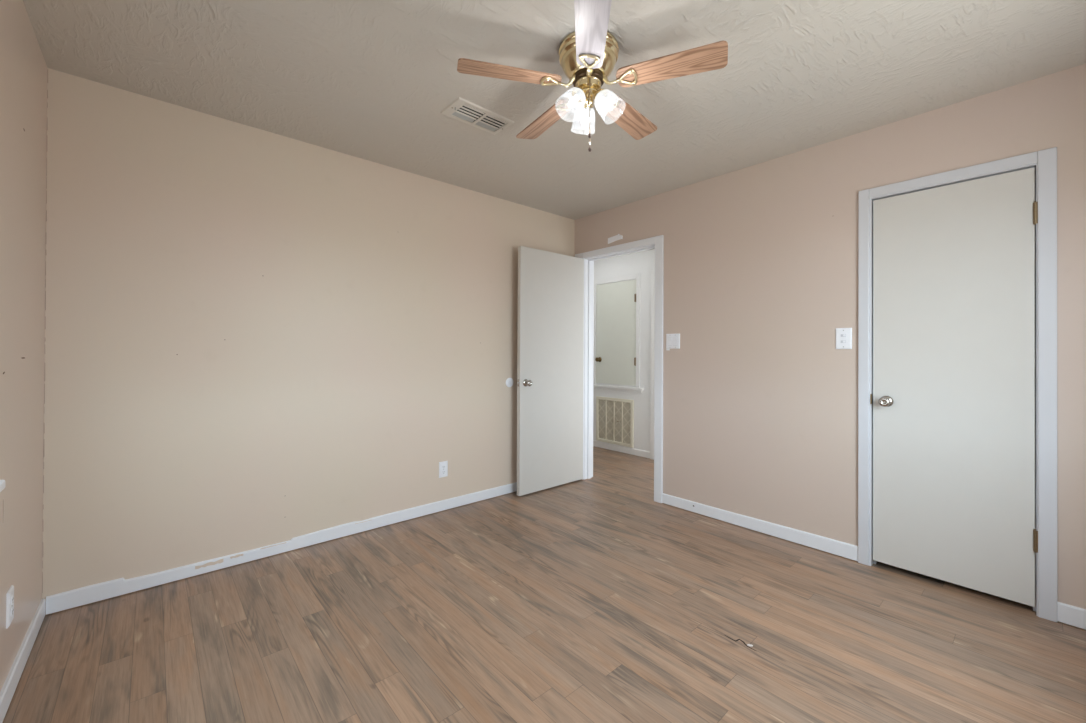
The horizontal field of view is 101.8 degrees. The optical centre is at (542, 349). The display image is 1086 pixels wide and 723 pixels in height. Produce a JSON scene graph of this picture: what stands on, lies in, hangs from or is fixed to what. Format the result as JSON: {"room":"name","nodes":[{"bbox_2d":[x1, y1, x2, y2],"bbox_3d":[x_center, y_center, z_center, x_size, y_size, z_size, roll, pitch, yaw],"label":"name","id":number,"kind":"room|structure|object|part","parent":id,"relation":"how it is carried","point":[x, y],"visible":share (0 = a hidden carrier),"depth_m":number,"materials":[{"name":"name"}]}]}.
{"room":"empty bedroom","nodes":[
{"label":"empty bedroom","id":0,"kind":"room"},
{"bbox_2d":[0,0,47,691],"bbox_3d":[-1.100,-0.038,0.615,0.121,2.440,3.500,1,0,-42],"label":"wall","id":1,"kind":"structure","parent":0,"point":[23,67],"depth_m":1.60,"materials":[{"name":"beige paint"}]},
{"bbox_2d":[0,480,4,491],"bbox_3d":[-1.138,-0.244,0.702,0.136,1.308,1.502,1,0,-42],"label":"window","id":2,"kind":"structure","parent":1,"relation":"in","point":[2,482],"depth_m":1.27,"materials":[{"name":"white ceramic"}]},
{"bbox_2d":[6,585,13,628],"bbox_3d":[-1.805,0.871,1.496,0.009,0.116,0.070,1,0,-42],"label":"wall outlet","id":3,"kind":"object","parent":1,"relation":"attached to","point":[10,594],"visible":1,"depth_m":1.48,"materials":[{"name":"white plastic"}]},
{"bbox_2d":[0,599,44,722],"bbox_3d":[-1.085,1.137,0.685,0.012,0.079,3.388,1,0,-42],"label":"baseboard","id":4,"kind":"structure","parent":1,"relation":"attached to","point":[8,689],"depth_m":1.59,"materials":[{"name":"white wood"}]},
{"bbox_2d":[42,68,574,614],"bbox_3d":[-1.038,-0.026,3.077,3.484,2.440,0.101,1,0,-42],"label":"wall","id":5,"kind":"structure","parent":0,"point":[255,338],"depth_m":2.46,"materials":[{"name":"beige paint"}]},
{"bbox_2d":[46,482,516,614],"bbox_3d":[-0.957,1.149,3.074,3.351,0.079,0.012,1,0,-42],"label":"baseboard","id":6,"kind":"structure","parent":5,"relation":"attached to","point":[69,599],"depth_m":2.46,"materials":[{"name":"white wood"}]},
{"bbox_2d":[439,461,447,477],"bbox_3d":[-0.738,0.890,3.272,0.070,0.116,0.009,1,0,-42],"label":"wall outlet","id":7,"kind":"object","parent":5,"relation":"attached to","point":[443,466],"visible":1,"depth_m":3.27,"materials":[{"name":"white plastic"}]},
{"bbox_2d":[506,378,513,386],"bbox_3d":[-0.277,0.276,3.681,0.080,0.080,0.010,1,0,-42],"label":"bumper cover","id":8,"kind":"object","parent":5,"relation":"attached to","point":[509,382],"visible":1,"depth_m":3.67,"materials":[{"name":"white plastic"}]},
{"bbox_2d":[3,446,1085,722],"bbox_3d":[0.140,1.227,2.679,4.734,0.062,4.980,1,0,-42],"label":"floor","id":9,"kind":"structure","parent":0,"point":[595,599],"depth_m":1.84,"materials":[{"name":"laminate"}]},
{"bbox_2d":[23,0,1085,219],"bbox_3d":[0.152,-1.282,2.692,4.734,0.080,4.980,1,0,-42],"label":"ceiling","id":10,"kind":"structure","parent":0,"point":[371,80],"depth_m":1.96,"materials":[{"name":"white paint"}]},
{"bbox_2d":[440,97,514,134],"bbox_3d":[-0.347,-1.270,2.365,0.353,0.102,0.191,1,0,-42],"label":"ceiling vent","id":11,"kind":"object","parent":10,"relation":"in","point":[462,108],"visible":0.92,"depth_m":2.36,"materials":[{"name":"metal"}]},
{"bbox_2d":[457,0,727,151],"bbox_3d":[0.191,-1.020,1.854,1.026,0.451,1.030,1,0,-42],"label":"ceiling fan","id":12,"kind":"object","parent":10,"relation":"hanging from","point":[588,55],"visible":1,"depth_m":1.75,"materials":[{"name":"brown wood"}]},
{"bbox_3d":[-0.128,-1.095,1.750,0.415,0.006,0.122,0,11,-14],"label":"blade","id":13,"kind":"part","parent":12,"relation":"part of","materials":[{"name":"brown wood"}]},
{"bbox_3d":[0.016,-1.092,2.104,0.122,0.006,0.415,-12,6,-31],"label":"blade","id":14,"kind":"part","parent":12,"relation":"part of","materials":[{"name":"brown wood"}]},
{"bbox_3d":[0.120,-0.996,1.778,0.031,0.060,0.031,44,-24,-27],"label":"bulb","id":15,"kind":"part","parent":12,"relation":"part of","materials":[{"name":"white glass"}]},
{"bbox_3d":[0.121,-0.999,1.780,0.107,0.102,0.107,44,-24,-27],"label":"lamp shade","id":16,"kind":"part","parent":12,"relation":"part of","materials":[{"name":"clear glass"}]},
{"bbox_2d":[574,92,581,100],"bbox_3d":[0.141,-1.029,1.794,0.026,0.024,0.026,44,-24,-27],"label":"bulb","id":17,"kind":"object","parent":12,"relation":"attached to","point":[578,95],"depth_m":1.78,"materials":[{"name":"white glass"}]},
{"bbox_3d":[0.179,-0.995,1.910,0.031,0.060,0.031,0,38,-6],"label":"bulb","id":18,"kind":"part","parent":12,"relation":"part of","materials":[{"name":"white glass"}]},
{"bbox_3d":[0.179,-0.998,1.909,0.107,0.102,0.107,0,38,-6],"label":"lamp shade","id":19,"kind":"part","parent":12,"relation":"part of","materials":[{"name":"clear glass"}]},
{"bbox_3d":[0.187,-0.981,1.774,0.004,0.229,0.009,0,0,0],"label":"pull chain","id":20,"kind":"part","parent":12,"relation":"part of","materials":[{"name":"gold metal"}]},
{"bbox_3d":[0.165,-1.094,1.503,0.122,0.006,0.415,11,1,4],"label":"blade","id":21,"kind":"part","parent":12,"relation":"part of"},
{"bbox_2d":[597,93,605,102],"bbox_3d":[0.240,-1.029,1.804,0.026,0.024,0.026,-40,-16,19],"label":"bulb","id":22,"kind":"object","parent":12,"relation":"attached to","point":[601,98],"depth_m":1.79,"materials":[{"name":"white glass"}]},
{"bbox_3d":[0.262,-0.998,1.794,0.107,0.102,0.107,-40,-16,19],"label":"lamp shade","id":23,"kind":"part","parent":12,"relation":"part of","materials":[{"name":"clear glass"}]},
{"bbox_3d":[0.264,-0.995,1.794,0.031,0.060,0.031,-40,-16,19],"label":"bulb","id":24,"kind":"part","parent":12,"relation":"part of","materials":[{"name":"white glass"}]},
{"bbox_3d":[0.398,-1.090,2.077,0.122,0.006,0.415,-14,-9,39],"label":"blade","id":25,"kind":"part","parent":12,"relation":"part of","materials":[{"name":"brown wood"}]},
{"bbox_3d":[0.490,-1.092,1.705,0.415,0.006,0.122,0,-11,22],"label":"blade","id":26,"kind":"part","parent":12,"relation":"part of","materials":[{"name":"brown wood"}]},
{"bbox_2d":[593,249,654,457],"bbox_3d":[1.303,-0.006,4.871,0.100,2.440,3.250,1,0,-42],"label":"wall","id":27,"kind":"structure","parent":0,"point":[642,263],"depth_m":5.01,"materials":[{"name":"white paint"}]},
{"bbox_2d":[596,396,633,447],"bbox_3d":[0.848,0.856,5.277,0.029,0.548,0.562,1,0,-42],"label":"air vent","id":28,"kind":"object","parent":27,"relation":"in","point":[614,416],"visible":1,"depth_m":5.27,"materials":[{"name":"beige metal"}]},
{"bbox_2d":[595,279,635,385],"bbox_3d":[0.846,-0.193,5.258,0.072,1.220,0.614,1,0,-42],"label":"door","id":29,"kind":"structure","parent":27,"relation":"in","point":[615,359],"depth_m":5.25,"materials":[{"name":"white wood"}]},
{"bbox_2d":[593,274,643,392],"bbox_3d":[0.836,-0.185,5.293,0.040,1.354,0.878,1,0,-42],"label":"trim","id":30,"kind":"structure","parent":27,"relation":"attached to","point":[637,389],"depth_m":5.11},
{"bbox_2d":[593,440,649,457],"bbox_3d":[0.719,1.174,5.432,0.012,0.069,1.434,1,0,-42],"label":"baseboard","id":31,"kind":"structure","parent":27,"relation":"attached to","point":[614,447],"depth_m":5.18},
{"bbox_2d":[650,270,654,459],"bbox_3d":[1.228,0.169,4.865,0.018,2.090,0.091,1,0,-42],"label":"trim","id":32,"kind":"structure","parent":27,"relation":"attached to","point":[652,271],"depth_m":4.87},
{"bbox_2d":[575,64,1085,629],"bbox_3d":[1.465,-0.014,2.961,0.106,2.440,3.600,1,0,-42],"label":"wall","id":33,"kind":"structure","parent":0,"point":[760,399],"depth_m":2.72,"materials":[{"name":"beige paint"}]},
{"bbox_2d":[517,246,583,495],"bbox_3d":[0.082,0.175,3.833,0.766,2.030,0.155,1,0,-42],"label":"door","id":34,"kind":"structure","parent":33,"relation":"in","point":[550,338],"depth_m":3.79,"materials":[{"name":"white wood"}]},
{"bbox_3d":[-0.116,0.273,3.587,0.054,0.054,0.050,1,0,-42],"label":"knob","id":35,"kind":"part","parent":34,"relation":"part of","materials":[{"name":"silver metal"}]},
{"bbox_2d":[608,234,622,243],"bbox_3d":[0.625,-0.963,3.827,0.014,0.063,0.156,1,0,-42],"label":"wall fitting","id":36,"kind":"object","parent":33,"relation":"attached to","point":[617,237],"visible":1,"depth_m":3.83,"materials":[{"name":"white plastic"}]},
{"bbox_2d":[575,235,663,502],"bbox_3d":[0.670,0.151,3.858,0.145,2.110,0.967,1,0,-42],"label":"trim","id":37,"kind":"structure","parent":33,"relation":"attached to","point":[657,242],"depth_m":3.79,"materials":[{"name":"white wood"}]},
{"bbox_3d":[0.734,0.152,3.883,0.016,2.110,0.920,1,0,-42],"label":"hall casing","id":38,"kind":"part","parent":37,"relation":"part of","materials":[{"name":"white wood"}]},
{"bbox_2d":[666,333,679,349],"bbox_3d":[0.999,-0.057,3.398,0.012,0.129,0.118,1,0,-42],"label":"light switch","id":39,"kind":"object","parent":33,"relation":"attached to","point":[672,340],"visible":1,"depth_m":3.40,"materials":[{"name":"white plastic"}]},
{"bbox_2d":[662,493,857,560],"bbox_3d":[1.361,1.158,2.977,0.014,0.082,1.281,1,0,-42],"label":"baseboard","id":40,"kind":"structure","parent":33,"relation":"attached to","point":[836,547],"depth_m":2.84,"materials":[{"name":"white wood"}]},
{"bbox_2d":[836,328,851,348],"bbox_3d":[1.742,-0.063,2.559,0.017,0.123,0.080,1,0,-42],"label":"light switch","id":41,"kind":"object","parent":33,"relation":"attached to","point":[843,335],"visible":1,"depth_m":2.56,"materials":[{"name":"white plastic"}]},
{"bbox_2d":[873,167,1037,606],"bbox_3d":[2.036,0.170,2.221,0.097,2.006,0.617,1,0,-42],"label":"door","id":42,"kind":"structure","parent":33,"relation":"in","point":[954,264],"depth_m":2.20,"materials":[{"name":"white wood"}]},
{"bbox_3d":[1.853,0.284,2.391,0.050,0.054,0.054,1,0,-42],"label":"knob","id":43,"kind":"part","parent":42,"relation":"part of","materials":[{"name":"silver metal"}]},
{"bbox_2d":[858,147,1057,621],"bbox_3d":[2.073,0.154,2.263,0.123,2.103,0.734,1,0,-42],"label":"trim","id":44,"kind":"structure","parent":33,"relation":"attached to","point":[1044,162],"depth_m":1.99,"materials":[{"name":"white wood"}]},
{"bbox_2d":[1057,601,1085,628],"bbox_3d":[2.410,1.157,1.798,0.012,0.082,0.407,1,0,-42],"label":"baseboard","id":45,"kind":"structure","parent":33,"relation":"attached to","point":[1066,613],"depth_m":1.92,"materials":[{"name":"white wood"}]}
]}

